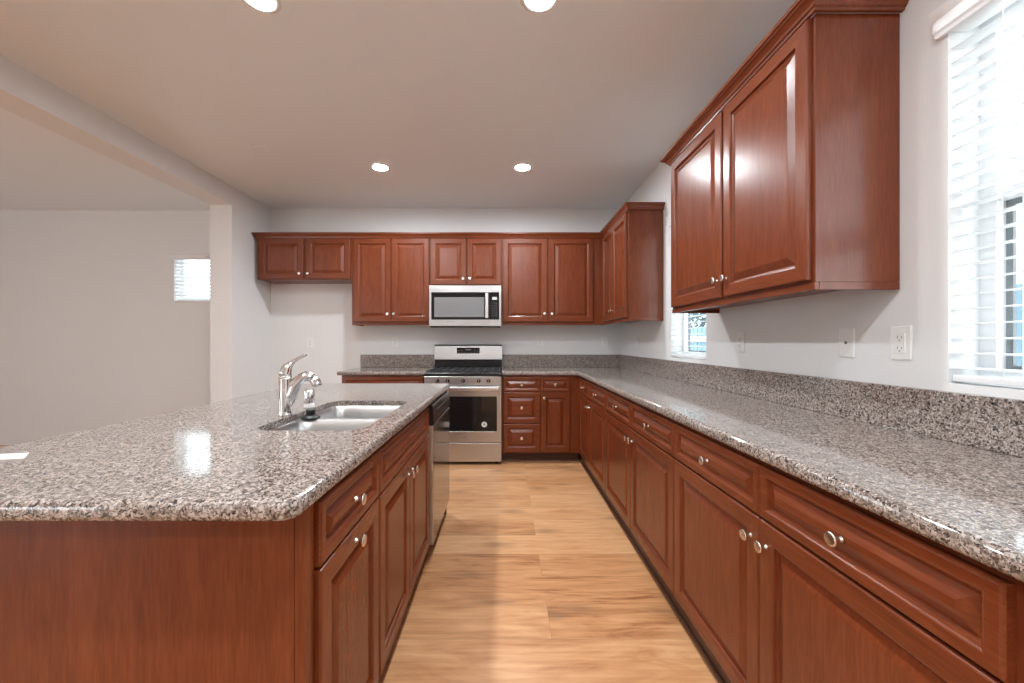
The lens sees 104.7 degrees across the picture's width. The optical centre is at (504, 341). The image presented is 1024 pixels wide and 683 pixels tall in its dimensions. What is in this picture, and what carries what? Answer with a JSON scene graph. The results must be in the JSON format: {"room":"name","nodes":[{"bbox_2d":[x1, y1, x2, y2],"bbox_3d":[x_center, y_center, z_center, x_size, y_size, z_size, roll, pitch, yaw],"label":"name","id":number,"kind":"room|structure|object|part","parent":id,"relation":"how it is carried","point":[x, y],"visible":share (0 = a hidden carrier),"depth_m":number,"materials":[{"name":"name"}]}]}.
{"room":"kitchen","nodes":[
{"label":"kitchen","id":0,"kind":"room"},
{"bbox_2d":[0,210,209,444],"bbox_3d":[-4.846,-0.162,4.690,4.307,2.743,0.140,0,0,0],"label":"wall","id":1,"kind":"structure","parent":0,"point":[94,333],"depth_m":4.62,"materials":[{"name":"white paint"}]},
{"bbox_2d":[181,260,209,296],"bbox_3d":[-3.445,-0.735,4.737,0.850,0.550,0.043,0,0,0],"label":"window","id":2,"kind":"structure","parent":1,"relation":"in","point":[181,260],"depth_m":4.72,"materials":[{"name":"white plastic"}]},
{"bbox_2d":[169,253,209,301],"bbox_3d":[-3.445,-0.749,4.632,0.910,0.566,0.096,0,0,0],"label":"window blind","id":3,"kind":"object","parent":2,"relation":"attached to","point":[173,256],"visible":0.35,"depth_m":4.64,"materials":[{"name":"white plastic"}]},
{"bbox_3d":[-3.445,-0.476,4.650,0.838,0.020,0.052,0,0,0],"label":"rail","id":4,"kind":"part","parent":3,"relation":"part of","materials":[{"name":"white plastic"}]},
{"bbox_2d":[210,186,270,402],"bbox_3d":[-2.801,-0.162,4.258,0.217,2.743,0.724,0,0,0],"label":"wall partition","id":5,"kind":"structure","parent":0,"point":[240,303],"depth_m":3.99,"materials":[{"name":"white paint"}]},
{"bbox_2d":[0,54,231,204],"bbox_3d":[-2.801,-1.442,-0.052,0.217,0.183,7.896,0,0,0],"label":"ceiling beam","id":6,"kind":"structure","parent":5,"relation":"attached to","point":[23,93],"depth_m":2.65,"materials":[{"name":"white paint"}]},
{"bbox_2d":[0,445,717,682],"bbox_3d":[-2.833,1.270,0.310,8.615,0.120,8.900,0,0,0],"label":"floor","id":7,"kind":"structure","parent":0,"point":[528,574],"depth_m":1.87,"materials":[{"name":"brown wood"}]},
{"bbox_2d":[0,503,446,682],"bbox_3d":[-0.755,0.773,1.805,0.686,0.874,1.960,0,0,0],"label":"island base","id":8,"kind":"object","parent":7,"relation":"on","point":[81,601],"visible":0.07,"depth_m":0.82,"materials":[{"name":"brown wood"}]},
{"bbox_3d":[-0.769,0.773,0.845,0.658,0.874,0.040,0,0,0],"label":"panel","id":9,"kind":"part","parent":8,"relation":"part of","materials":[{"name":"brown wood"}]},
{"bbox_2d":[314,452,378,682],"bbox_3d":[-0.728,0.773,1.072,0.700,0.874,0.414,0,0,0],"label":"base cabinet","id":10,"kind":"object","parent":7,"relation":"on","point":[346,517],"visible":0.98,"depth_m":1.03,"materials":[{"name":"brown wood"}]},
{"bbox_3d":[-0.415,0.426,1.071,0.020,0.144,0.400,0,0,0],"label":"drawer","id":11,"kind":"part","parent":10,"relation":"part of","materials":[{"name":"brown wood"}]},
{"bbox_3d":[-0.391,0.426,1.068,0.028,0.032,0.032,0,0,0],"label":"knob","id":12,"kind":"part","parent":10,"relation":"part of","materials":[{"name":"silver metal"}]},
{"bbox_3d":[-0.391,0.538,1.068,0.028,0.032,0.032,0,0,0],"label":"knob","id":13,"kind":"part","parent":10,"relation":"part of","materials":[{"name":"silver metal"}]},
{"bbox_2d":[342,375,424,382],"bbox_3d":[-1.212,0.773,4.207,0.821,0.874,0.658,0,0,0],"label":"base cabinet","id":14,"kind":"object","parent":7,"relation":"on","point":[345,378],"visible":0.03,"depth_m":3.92,"materials":[{"name":"brown wood"}]},
{"bbox_2d":[337,355,434,374],"bbox_3d":[-1.227,0.242,4.215,0.856,0.185,0.649,0,0,0],"label":"countertop","id":15,"kind":"structure","parent":14,"relation":"on","point":[369,364],"depth_m":4.52,"materials":[{"name":"stone"}]},
{"bbox_2d":[375,407,428,677],"bbox_3d":[-0.728,0.773,1.702,0.700,0.874,0.846,0,0,0],"label":"base cabinet","id":16,"kind":"object","parent":7,"relation":"on","point":[403,498],"visible":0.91,"depth_m":1.55,"materials":[{"name":"brown wood"}]},
{"bbox_2d":[0,383,449,520],"bbox_3d":[-0.904,0.316,1.764,1.032,0.039,2.076,0,0,0],"label":"countertop","id":17,"kind":"structure","parent":16,"relation":"on","point":[217,461],"depth_m":0.97,"materials":[{"name":"stone"}]},
{"bbox_2d":[0,453,27,459],"bbox_3d":[-1.302,0.295,1.007,0.163,0.001,0.058,0,0,-14],"label":"paper card","id":18,"kind":"object","parent":17,"relation":"on","point":[14,455],"visible":1,"depth_m":1.01,"materials":[{"name":"white paper"}]},
{"bbox_2d":[278,354,321,415],"bbox_3d":[-0.829,0.173,1.601,0.162,0.246,0.051,0,0,-14],"label":"kitchen faucet","id":19,"kind":"object","parent":17,"relation":"on","point":[289,388],"visible":1,"depth_m":1.57,"materials":[{"name":"silver metal"}]},
{"bbox_3d":[-0.854,0.094,1.588,0.106,0.088,0.046,0,0,0],"label":"lever","id":20,"kind":"part","parent":19,"relation":"part of","materials":[{"name":"silver metal"}]},
{"bbox_3d":[-0.828,0.191,1.597,0.113,0.141,0.045,0,0,-13],"label":"spout","id":21,"kind":"part","parent":19,"relation":"part of","materials":[{"name":"silver metal"}]},
{"bbox_2d":[303,389,314,407],"bbox_3d":[-0.880,0.256,1.775,0.049,0.081,0.049,0,0,0],"label":"air gap","id":22,"kind":"object","parent":17,"relation":"on","point":[309,394],"visible":1,"depth_m":1.76,"materials":[{"name":"silver metal"}]},
{"bbox_2d":[266,405,401,430],"bbox_3d":[-0.665,0.408,1.643,0.402,0.176,0.687,0,0,0],"label":"sink","id":23,"kind":"object","parent":17,"relation":"in","point":[343,417],"visible":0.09,"depth_m":1.63,"materials":[{"name":"metal"}]},
{"bbox_2d":[301,409,320,419],"bbox_3d":[-0.808,0.301,1.643,0.076,0.037,0.076,0,0,0],"label":"stopper","id":24,"kind":"object","parent":23,"relation":"on","point":[310,413],"visible":1,"depth_m":1.63,"materials":[{"name":"black rubber"}]},
{"bbox_3d":[-0.665,0.408,1.474,0.370,0.175,0.315,0,0,0],"label":"bowl","id":25,"kind":"part","parent":23,"relation":"part of","materials":[{"name":"metal"}]},
{"bbox_3d":[-0.665,0.408,1.813,0.370,0.175,0.316,0,0,0],"label":"bowl","id":26,"kind":"part","parent":23,"relation":"part of","materials":[{"name":"metal"}]},
{"bbox_3d":[-0.415,0.800,1.484,0.020,0.590,0.397,0,0,0],"label":"door","id":27,"kind":"part","parent":16,"relation":"part of","materials":[{"name":"brown wood"}]},
{"bbox_3d":[-0.391,0.555,1.650,0.028,0.032,0.032,0,0,0],"label":"knob","id":28,"kind":"part","parent":16,"relation":"part of","materials":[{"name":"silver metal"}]},
{"bbox_3d":[-0.391,0.555,1.718,0.028,0.032,0.032,0,0,0],"label":"knob","id":29,"kind":"part","parent":16,"relation":"part of","materials":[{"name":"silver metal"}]},
{"bbox_3d":[-0.415,0.800,1.903,0.020,0.590,0.433,0,0,0],"label":"door","id":30,"kind":"part","parent":16,"relation":"part of","materials":[{"name":"brown wood"}]},
{"bbox_2d":[428,391,449,544],"bbox_3d":[-0.693,0.776,2.444,0.624,0.868,0.624,0,0,0],"label":"dishwasher","id":31,"kind":"object","parent":7,"relation":"on","point":[438,435],"visible":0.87,"depth_m":2.30,"materials":[{"name":"metal"}]},
{"bbox_3d":[-0.409,0.399,2.444,0.053,0.110,0.624,0,0,0],"label":"control panel","id":32,"kind":"part","parent":31,"relation":"part of","materials":[{"name":"black ceramic"}]},
{"bbox_2d":[424,345,501,462],"bbox_3d":[-0.414,0.624,4.169,0.761,1.173,0.712,0,0,0],"label":"gas range","id":33,"kind":"object","parent":7,"relation":"on","point":[473,373],"visible":0.88,"depth_m":3.87,"materials":[{"name":"metal"}]},
{"bbox_3d":[-0.414,0.386,3.893,0.759,0.084,0.032,0,0,0],"label":"control panel","id":34,"kind":"part","parent":33,"relation":"part of","materials":[{"name":"metal"}]},
{"bbox_2d":[428,369,501,372],"bbox_3d":[-0.414,0.317,4.183,0.759,0.014,0.565,0,0,0],"label":"cooktop","id":35,"kind":"object","parent":33,"relation":"in","point":[430,370],"depth_m":3.93,"materials":[{"name":"black metal"}]},
{"bbox_3d":[-0.421,0.461,3.839,0.710,0.038,0.052,0,0,0],"label":"handle","id":36,"kind":"part","parent":33,"relation":"part of","materials":[{"name":"metal"}]},
{"bbox_3d":[-0.414,1.087,3.888,0.759,0.182,0.041,0,0,0],"label":"storage drawer","id":37,"kind":"part","parent":33,"relation":"part of","materials":[{"name":"metal"}]},
{"bbox_3d":[-0.414,0.713,3.886,0.759,0.550,0.043,0,0,0],"label":"oven door","id":38,"kind":"part","parent":33,"relation":"part of","materials":[{"name":"metal"}]},
{"bbox_2d":[502,375,579,460],"bbox_3d":[0.358,0.773,4.207,0.771,0.874,0.658,0,0,0],"label":"base cabinet","id":39,"kind":"object","parent":7,"relation":"on","point":[540,413],"visible":0.98,"depth_m":3.91,"materials":[{"name":"brown wood"}]},
{"bbox_3d":[0.166,0.955,3.915,0.364,0.281,0.020,0,0,0],"label":"drawer","id":40,"kind":"part","parent":39,"relation":"part of","materials":[{"name":"brown wood"}]},
{"bbox_3d":[0.166,0.656,3.915,0.364,0.304,0.020,0,0,0],"label":"drawer","id":41,"kind":"part","parent":39,"relation":"part of","materials":[{"name":"brown wood"}]},
{"bbox_3d":[0.166,0.426,3.915,0.364,0.144,0.020,0,0,0],"label":"drawer","id":42,"kind":"part","parent":39,"relation":"part of","materials":[{"name":"brown wood"}]},
{"bbox_3d":[0.498,0.426,3.915,0.288,0.144,0.020,0,0,0],"label":"drawer","id":43,"kind":"part","parent":39,"relation":"part of","materials":[{"name":"brown wood"}]},
{"bbox_3d":[0.498,0.799,3.915,0.288,0.591,0.020,0,0,0],"label":"door","id":44,"kind":"part","parent":39,"relation":"part of","materials":[{"name":"brown wood"}]},
{"bbox_2d":[579,377,610,506],"bbox_3d":[1.014,0.773,3.392,0.634,0.874,1.067,0,0,0],"label":"base cabinet","id":45,"kind":"object","parent":7,"relation":"on","point":[592,410],"visible":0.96,"depth_m":3.27,"materials":[{"name":"brown wood"}]},
{"bbox_3d":[0.735,0.426,3.645,0.020,0.144,0.426,0,0,0],"label":"drawer","id":46,"kind":"part","parent":45,"relation":"part of","materials":[{"name":"brown wood"}]},
{"bbox_3d":[0.735,0.800,3.645,0.020,0.590,0.426,0,0,0],"label":"door","id":47,"kind":"part","parent":45,"relation":"part of","materials":[{"name":"brown wood"}]},
{"bbox_3d":[0.735,0.426,3.144,0.020,0.144,0.567,0,0,0],"label":"drawer","id":48,"kind":"part","parent":45,"relation":"part of","materials":[{"name":"brown wood"}]},
{"bbox_3d":[0.735,0.800,3.144,0.020,0.590,0.567,0,0,0],"label":"door","id":49,"kind":"part","parent":45,"relation":"part of","materials":[{"name":"brown wood"}]},
{"bbox_2d":[605,390,682,621],"bbox_3d":[1.014,0.773,2.279,0.634,0.874,1.159,0,0,0],"label":"base cabinet","id":50,"kind":"object","parent":7,"relation":"on","point":[639,440],"visible":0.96,"depth_m":2.07,"materials":[{"name":"brown wood"}]},
{"bbox_3d":[0.735,0.800,2.572,0.020,0.590,0.566,0,0,0],"label":"door","id":51,"kind":"part","parent":50,"relation":"part of","materials":[{"name":"brown wood"}]},
{"bbox_3d":[0.735,0.426,2.572,0.020,0.144,0.566,0,0,0],"label":"drawer","id":52,"kind":"part","parent":50,"relation":"part of","materials":[{"name":"brown wood"}]},
{"bbox_3d":[0.755,0.723,2.279,0.020,0.774,1.159,0,0,0],"label":"frame","id":53,"kind":"part","parent":50,"relation":"part of","materials":[{"name":"brown wood"}]},
{"bbox_3d":[0.735,0.800,1.994,0.020,0.590,0.583,0,0,0],"label":"door","id":54,"kind":"part","parent":50,"relation":"part of","materials":[{"name":"brown wood"}]},
{"bbox_3d":[0.735,0.426,1.994,0.020,0.144,0.583,0,0,0],"label":"drawer","id":55,"kind":"part","parent":50,"relation":"part of","materials":[{"name":"brown wood"}]},
{"bbox_2d":[502,355,1023,582],"bbox_3d":[0.652,0.242,2.519,1.363,0.185,4.039,0,0,0],"label":"countertop","id":56,"kind":"structure","parent":50,"relation":"on","point":[945,467],"depth_m":1.15,"materials":[{"name":"stone"}]},
{"bbox_2d":[674,422,1023,682],"bbox_3d":[1.014,0.773,1.122,0.634,0.874,1.154,0,0,0],"label":"base cabinet","id":57,"kind":"object","parent":7,"relation":"on","point":[779,577],"visible":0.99,"depth_m":0.93,"materials":[{"name":"brown wood"}]},
{"bbox_3d":[0.711,0.426,1.414,0.028,0.032,0.032,0,0,0],"label":"knob","id":58,"kind":"part","parent":57,"relation":"part of","materials":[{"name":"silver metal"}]},
{"bbox_3d":[0.735,0.800,1.414,0.020,0.590,0.564,0,0,0],"label":"door","id":59,"kind":"part","parent":57,"relation":"part of","materials":[{"name":"brown wood"}]},
{"bbox_3d":[0.735,0.426,1.414,0.020,0.144,0.564,0,0,0],"label":"drawer","id":60,"kind":"part","parent":57,"relation":"part of","materials":[{"name":"brown wood"}]},
{"bbox_3d":[0.711,0.570,1.164,0.028,0.032,0.032,0,0,0],"label":"knob","id":61,"kind":"part","parent":57,"relation":"part of","materials":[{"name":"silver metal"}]},
{"bbox_3d":[0.711,0.570,1.096,0.028,0.032,0.032,0,0,0],"label":"knob","id":62,"kind":"part","parent":57,"relation":"part of","materials":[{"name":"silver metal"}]},
{"bbox_3d":[0.711,0.426,0.852,0.028,0.032,0.032,0,0,0],"label":"knob","id":63,"kind":"part","parent":57,"relation":"part of","materials":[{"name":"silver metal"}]},
{"bbox_3d":[0.735,0.800,0.852,0.020,0.590,0.553,0,0,0],"label":"door","id":64,"kind":"part","parent":57,"relation":"part of","materials":[{"name":"brown wood"}]},
{"bbox_3d":[0.735,0.426,0.852,0.020,0.144,0.553,0,0,0],"label":"drawer","id":65,"kind":"part","parent":57,"relation":"part of","materials":[{"name":"brown wood"}]},
{"bbox_2d":[0,0,795,209],"bbox_3d":[-2.833,-1.593,0.310,8.615,0.120,8.900,0,0,0],"label":"ceiling","id":66,"kind":"structure","parent":0,"point":[449,95],"depth_m":2.41,"materials":[{"name":"paint"}]},
{"bbox_2d":[242,0,281,13],"bbox_3d":[-1.095,-1.529,1.757,0.178,0.008,0.178,0,0,0],"label":"recessed light","id":67,"kind":"object","parent":66,"relation":"in","point":[264,6],"visible":1,"depth_m":1.79,"materials":[{"name":"white plastic"}]},
{"bbox_2d":[370,162,390,171],"bbox_3d":[-1.095,-1.529,3.470,0.178,0.008,0.178,0,0,0],"label":"recessed light","id":68,"kind":"object","parent":66,"relation":"in","point":[381,167],"visible":1,"depth_m":3.46,"materials":[{"name":"white plastic"}]},
{"bbox_2d":[513,162,532,171],"bbox_3d":[0.156,-1.529,3.470,0.178,0.008,0.178,0,0,0],"label":"recessed light","id":69,"kind":"object","parent":66,"relation":"in","point":[522,167],"visible":1,"depth_m":3.46,"materials":[{"name":"white plastic"}]},
{"bbox_2d":[520,0,558,13],"bbox_3d":[0.156,-1.529,1.757,0.178,0.008,0.178,0,0,0],"label":"recessed light","id":70,"kind":"object","parent":66,"relation":"in","point":[533,6],"visible":1,"depth_m":1.79,"materials":[{"name":"white plastic"}]},
{"bbox_2d":[271,208,620,390],"bbox_3d":[-0.609,-0.162,4.610,4.168,2.743,0.140,0,0,0],"label":"wall","id":71,"kind":"structure","parent":0,"point":[299,312],"depth_m":4.54,"materials":[{"name":"white paint"}]},
{"bbox_2d":[258,238,351,283],"bbox_3d":[-2.147,-0.885,4.362,1.011,0.446,0.350,0,0,0],"label":"upper cabinet","id":72,"kind":"object","parent":71,"relation":"attached to","point":[280,260],"visible":0.99,"depth_m":4.22,"materials":[{"name":"brown wood"}]},
{"bbox_3d":[-2.393,-0.885,4.225,0.470,0.430,0.020,0,0,0],"label":"door","id":73,"kind":"part","parent":72,"relation":"part of","materials":[{"name":"brown wood"}]},
{"bbox_3d":[-1.891,-0.885,4.225,0.471,0.430,0.020,0,0,0],"label":"door","id":74,"kind":"part","parent":72,"relation":"part of","materials":[{"name":"brown wood"}]},
{"bbox_2d":[251,202,664,238],"bbox_3d":[-0.682,-1.132,3.898,4.116,0.056,0.946,0,0,5],"label":"crown molding","id":75,"kind":"structure","parent":72,"relation":"attached to","point":[626,206],"depth_m":4.20,"materials":[{"name":"brown wood"}]},
{"bbox_2d":[307,338,313,347],"bbox_3d":[-2.235,0.015,4.535,0.072,0.116,0.010,0,0,0],"label":"wall outlet","id":76,"kind":"object","parent":71,"relation":"attached to","point":[310,341],"visible":1,"depth_m":4.53,"materials":[{"name":"white plastic"}]},
{"bbox_2d":[352,238,429,325],"bbox_3d":[-1.222,-0.642,4.362,0.836,0.932,0.350,0,0,0],"label":"upper cabinet","id":77,"kind":"object","parent":71,"relation":"attached to","point":[391,276],"visible":0.93,"depth_m":4.22,"materials":[{"name":"brown wood"}]},
{"bbox_3d":[-1.419,-0.655,4.225,0.397,0.890,0.020,0,0,0],"label":"door","id":78,"kind":"part","parent":77,"relation":"part of","materials":[{"name":"brown wood"}]},
{"bbox_3d":[-1.222,-0.189,4.384,0.836,0.025,0.306,0,0,0],"label":"light rail","id":79,"kind":"part","parent":77,"relation":"part of","materials":[{"name":"brown wood"}]},
{"bbox_3d":[-1.012,-0.655,4.225,0.401,0.890,0.020,0,0,0],"label":"door","id":80,"kind":"part","parent":77,"relation":"part of","materials":[{"name":"brown wood"}]},
{"bbox_2d":[392,337,397,346],"bbox_3d":[-1.260,0.005,4.535,0.072,0.116,0.010,0,0,0],"label":"wall outlet","id":81,"kind":"object","parent":71,"relation":"attached to","point":[394,339],"visible":1,"depth_m":4.53,"materials":[{"name":"white plastic"}]},
{"bbox_2d":[360,355,434,366],"bbox_3d":[-1.227,0.223,4.529,0.856,0.146,0.021,0,0,0],"label":"backsplash","id":82,"kind":"structure","parent":71,"relation":"attached to","point":[365,360],"depth_m":4.52,"materials":[{"name":"stone"}]},
{"bbox_2d":[430,238,501,288],"bbox_3d":[-0.419,-0.853,4.362,0.768,0.510,0.350,0,0,0],"label":"upper cabinet","id":83,"kind":"object","parent":71,"relation":"attached to","point":[453,261],"visible":0.98,"depth_m":4.22,"materials":[{"name":"brown wood"}]},
{"bbox_3d":[-0.605,-0.853,4.225,0.378,0.494,0.020,0,0,0],"label":"door","id":84,"kind":"part","parent":83,"relation":"part of","materials":[{"name":"brown wood"}]},
{"bbox_2d":[429,286,501,327],"bbox_3d":[-0.418,-0.367,4.316,0.756,0.439,0.441,0,0,0],"label":"microwave","id":85,"kind":"object","parent":83,"relation":"attached to","point":[449,306],"visible":1,"depth_m":4.14,"materials":[{"name":"metal"}]},
{"bbox_3d":[-0.189,-0.375,4.117,0.032,0.263,0.043,0,0,0],"label":"handle","id":86,"kind":"part","parent":85,"relation":"part of","materials":[{"name":"metal"}]},
{"bbox_3d":[-0.102,-0.374,4.154,0.125,0.425,0.029,0,0,0],"label":"control panel","id":87,"kind":"part","parent":85,"relation":"part of","materials":[{"name":"metal"}]},
{"bbox_3d":[-0.223,-0.853,4.225,0.362,0.494,0.020,0,0,0],"label":"door","id":88,"kind":"part","parent":83,"relation":"part of","materials":[{"name":"brown wood"}]},
{"bbox_2d":[537,336,542,346],"bbox_3d":[0.403,0.000,4.535,0.072,0.116,0.010,0,0,0],"label":"wall outlet","id":89,"kind":"object","parent":71,"relation":"attached to","point":[539,338],"visible":1,"depth_m":4.53,"materials":[{"name":"white plastic"}]},
{"bbox_2d":[502,238,601,324],"bbox_3d":[0.505,-0.642,4.362,1.078,0.932,0.350,0,0,0],"label":"upper cabinet","id":90,"kind":"object","parent":71,"relation":"attached to","point":[546,281],"visible":1,"depth_m":4.22,"materials":[{"name":"brown wood"}]},
{"bbox_3d":[0.215,-0.655,4.225,0.474,0.890,0.020,0,0,0],"label":"door","id":91,"kind":"part","parent":90,"relation":"part of","materials":[{"name":"brown wood"}]},
{"bbox_3d":[0.505,-0.189,4.240,1.078,0.025,0.018,0,0,0],"label":"light rail","id":92,"kind":"part","parent":90,"relation":"part of","materials":[{"name":"brown wood"}]},
{"bbox_3d":[0.708,-0.655,4.225,0.471,0.890,0.020,0,0,0],"label":"door","id":93,"kind":"part","parent":90,"relation":"part of","materials":[{"name":"brown wood"}]},
{"bbox_2d":[502,355,619,366],"bbox_3d":[0.652,0.223,4.529,1.362,0.146,0.021,0,0,0],"label":"backsplash","id":94,"kind":"structure","parent":71,"relation":"attached to","point":[507,360],"depth_m":4.52,"materials":[{"name":"stone"}]},
{"bbox_2d":[601,336,607,346],"bbox_3d":[1.144,0.000,4.535,0.072,0.116,0.010,0,0,0],"label":"wall outlet","id":95,"kind":"object","parent":71,"relation":"attached to","point":[604,339],"visible":1,"depth_m":4.53,"materials":[{"name":"white plastic"}]},
{"bbox_2d":[621,0,1023,399],"bbox_3d":[1.405,-0.162,0.270,0.140,2.743,8.540,0,0,0],"label":"wall","id":96,"kind":"structure","parent":0,"point":[797,335],"depth_m":1.29,"materials":[{"name":"white paint"}]},
{"bbox_2d":[602,210,662,324],"bbox_3d":[1.165,-0.642,3.780,0.334,0.932,0.909,0,0,0],"label":"upper cabinet","id":97,"kind":"object","parent":96,"relation":"attached to","point":[632,249],"visible":1,"depth_m":3.33,"materials":[{"name":"brown wood"}]},
{"bbox_3d":[1.035,-0.655,3.982,0.020,0.890,0.379,0,0,0],"label":"door","id":98,"kind":"part","parent":97,"relation":"part of","materials":[{"name":"brown wood"}]},
{"bbox_3d":[1.055,-0.655,3.780,0.020,0.906,0.909,0,0,0],"label":"frame","id":99,"kind":"part","parent":97,"relation":"part of","materials":[{"name":"brown wood"}]},
{"bbox_3d":[1.035,-0.655,3.574,0.020,0.890,0.423,0,0,0],"label":"door","id":100,"kind":"part","parent":97,"relation":"part of","materials":[{"name":"brown wood"}]},
{"bbox_3d":[1.187,-0.189,3.780,0.291,0.025,0.909,0,0,0],"label":"light rail","id":101,"kind":"part","parent":97,"relation":"part of","materials":[{"name":"brown wood"}]},
{"bbox_2d":[635,336,637,347],"bbox_3d":[1.330,0.005,4.010,0.010,0.116,0.072,0,0,0],"label":"wall outlet","id":102,"kind":"object","parent":96,"relation":"attached to","point":[636,337],"visible":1,"depth_m":3.99,"materials":[{"name":"white plastic"}]},
{"bbox_2d":[665,214,705,358],"bbox_3d":[1.347,-0.442,2.902,0.096,1.121,0.600,0,0,0],"label":"window blind","id":103,"kind":"object","parent":96,"relation":"attached to","point":[668,218],"visible":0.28,"depth_m":2.90,"materials":[{"name":"white plastic"}]},
{"bbox_3d":[1.365,0.109,2.902,0.052,0.020,0.544,0,0,0],"label":"rail","id":104,"kind":"part","parent":103,"relation":"part of","materials":[{"name":"white plastic"}]},
{"bbox_2d":[683,313,705,355],"bbox_3d":[1.452,-0.427,2.902,0.043,1.105,0.556,0,0,0],"label":"window","id":105,"kind":"structure","parent":96,"relation":"in","point":[688,319],"depth_m":3.14,"materials":[{"name":"white plastic"}]},
{"bbox_3d":[1.464,-0.162,2.902,0.010,0.494,0.476,0,0,0],"label":"screen frame","id":106,"kind":"part","parent":105,"relation":"part of","materials":[{"name":"white plastic"}]},
{"bbox_2d":[737,332,744,352],"bbox_3d":[1.330,0.005,2.234,0.010,0.116,0.072,0,0,0],"label":"wall outlet","id":107,"kind":"object","parent":96,"relation":"attached to","point":[740,335],"visible":1,"depth_m":2.22,"materials":[{"name":"white plastic"}]},
{"bbox_2d":[738,336,741,347],"bbox_3d":[1.328,0.005,2.234,0.003,0.067,0.033,0,0,0],"label":"receptacle","id":108,"kind":"object","parent":107,"relation":"attached to","point":[739,337],"depth_m":2.23,"materials":[{"name":"white plastic"}]},
{"bbox_2d":[660,0,908,312],"bbox_3d":[1.161,-0.668,1.901,0.342,0.984,1.250,0,0,0],"label":"upper cabinet","id":109,"kind":"object","parent":96,"relation":"attached to","point":[786,184],"visible":1,"depth_m":1.39,"materials":[{"name":"brown wood"}]},
{"bbox_3d":[1.038,-0.655,2.168,0.020,0.890,0.568,0,0,0],"label":"door","id":110,"kind":"part","parent":109,"relation":"part of","materials":[{"name":"brown wood"}]},
{"bbox_3d":[1.014,-0.294,1.914,0.028,0.032,0.032,0,0,0],"label":"knob","id":111,"kind":"part","parent":109,"relation":"part of","materials":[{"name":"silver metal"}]},
{"bbox_3d":[1.014,-0.294,1.834,0.028,0.032,0.032,0,0,0],"label":"knob","id":112,"kind":"part","parent":109,"relation":"part of","materials":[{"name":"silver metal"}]},
{"bbox_3d":[1.058,-0.655,1.901,0.020,0.906,1.135,0,0,0],"label":"frame","id":113,"kind":"part","parent":109,"relation":"part of","materials":[{"name":"brown wood"}]},
{"bbox_3d":[1.038,-0.655,1.605,0.020,0.890,0.517,0,0,0],"label":"door","id":114,"kind":"part","parent":109,"relation":"part of","materials":[{"name":"brown wood"}]},
{"bbox_3d":[1.161,-1.132,1.901,0.342,0.056,1.250,0,0,0],"label":"crown moulding","id":115,"kind":"part","parent":109,"relation":"part of","materials":[{"name":"brown wood"}]},
{"bbox_3d":[1.188,-0.189,1.901,0.288,0.025,1.135,0,0,0],"label":"light rail","id":116,"kind":"part","parent":109,"relation":"part of","materials":[{"name":"brown wood"}]},
{"bbox_2d":[620,355,1023,457],"bbox_3d":[1.323,0.223,2.509,0.021,0.146,4.018,0,0,0],"label":"backsplash","id":117,"kind":"structure","parent":96,"relation":"attached to","point":[996,424],"depth_m":1.38,"materials":[{"name":"stone"}]},
{"bbox_2d":[839,328,854,357],"bbox_3d":[1.331,0.005,1.540,0.008,0.116,0.072,0,0,0],"label":"wall plate","id":118,"kind":"object","parent":96,"relation":"attached to","point":[846,335],"visible":1,"depth_m":1.53,"materials":[{"name":"white plastic"}]},
{"bbox_2d":[890,325,912,360],"bbox_3d":[1.330,0.005,1.328,0.010,0.116,0.072,0,0,0],"label":"wall outlet","id":119,"kind":"object","parent":96,"relation":"attached to","point":[901,337],"visible":1,"depth_m":1.32,"materials":[{"name":"white plastic"}]},
{"bbox_2d":[895,333,904,352],"bbox_3d":[1.328,0.005,1.328,0.003,0.067,0.033,0,0,0],"label":"receptacle","id":120,"kind":"object","parent":119,"relation":"attached to","point":[899,337],"depth_m":1.33,"materials":[{"name":"white plastic"}]},
{"bbox_2d":[980,0,1021,377],"bbox_3d":[1.452,-0.427,0.695,0.043,1.105,0.990,0,0,0],"label":"window","id":121,"kind":"structure","parent":96,"relation":"in","point":[1010,265],"depth_m":1.15,"materials":[{"name":"white plastic"}]},
{"bbox_2d":[928,0,1023,386],"bbox_3d":[1.347,-0.442,0.695,0.096,1.121,1.034,0,0,0],"label":"window blind","id":122,"kind":"object","parent":121,"relation":"attached to","point":[952,15],"visible":1,"depth_m":1.11,"materials":[{"name":"white plastic"}]},
{"bbox_3d":[1.365,0.109,0.695,0.052,0.020,0.978,0,0,0],"label":"rail","id":123,"kind":"part","parent":122,"relation":"part of","materials":[{"name":"white plastic"}]},
{"bbox_3d":[1.365,-0.412,1.061,0.057,1.035,0.002,0,0,0],"label":"ladder cord","id":124,"kind":"part","parent":122,"relation":"part of","materials":[{"name":"white fabric"}]},
{"bbox_3d":[1.464,-0.162,0.695,0.010,0.494,0.910,0,0,0],"label":"screen frame","id":125,"kind":"part","parent":121,"relation":"part of","materials":[{"name":"white plastic"}]},
{"label":"outside","id":126,"kind":"structure","parent":0,"visible":0},
{"bbox_3d":[7.742,1.430,1.000,12.515,0.160,26.000,0,0,0],"label":"ground","id":127,"kind":"structure","parent":126,"visible":0},
{"bbox_2d":[691,326,705,350],"bbox_3d":[3.592,0.540,6.925,0.065,1.620,4.650,0,0,0],"label":"fence","id":128,"kind":"object","parent":127,"relation":"on","point":[697,331],"visible":0.02,"depth_m":7.34,"materials":[{"name":"blue paint"}]},
{"bbox_2d":[691,313,705,327],"bbox_3d":[4.695,-0.605,9.382,2.701,3.916,2.751,0,0,0],"label":"tree","id":129,"kind":"object","parent":127,"relation":"on","point":[703,317],"visible":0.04,"depth_m":9.05,"materials":[{"name":"green plant"}]},
{"bbox_2d":[1017,203,1021,365],"bbox_3d":[8.800,-0.425,1.750,3.400,3.550,13.300,0,0,0],"label":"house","id":130,"kind":"structure","parent":127,"relation":"on","point":[1019,211],"depth_m":5.77,"materials":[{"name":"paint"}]}
]}

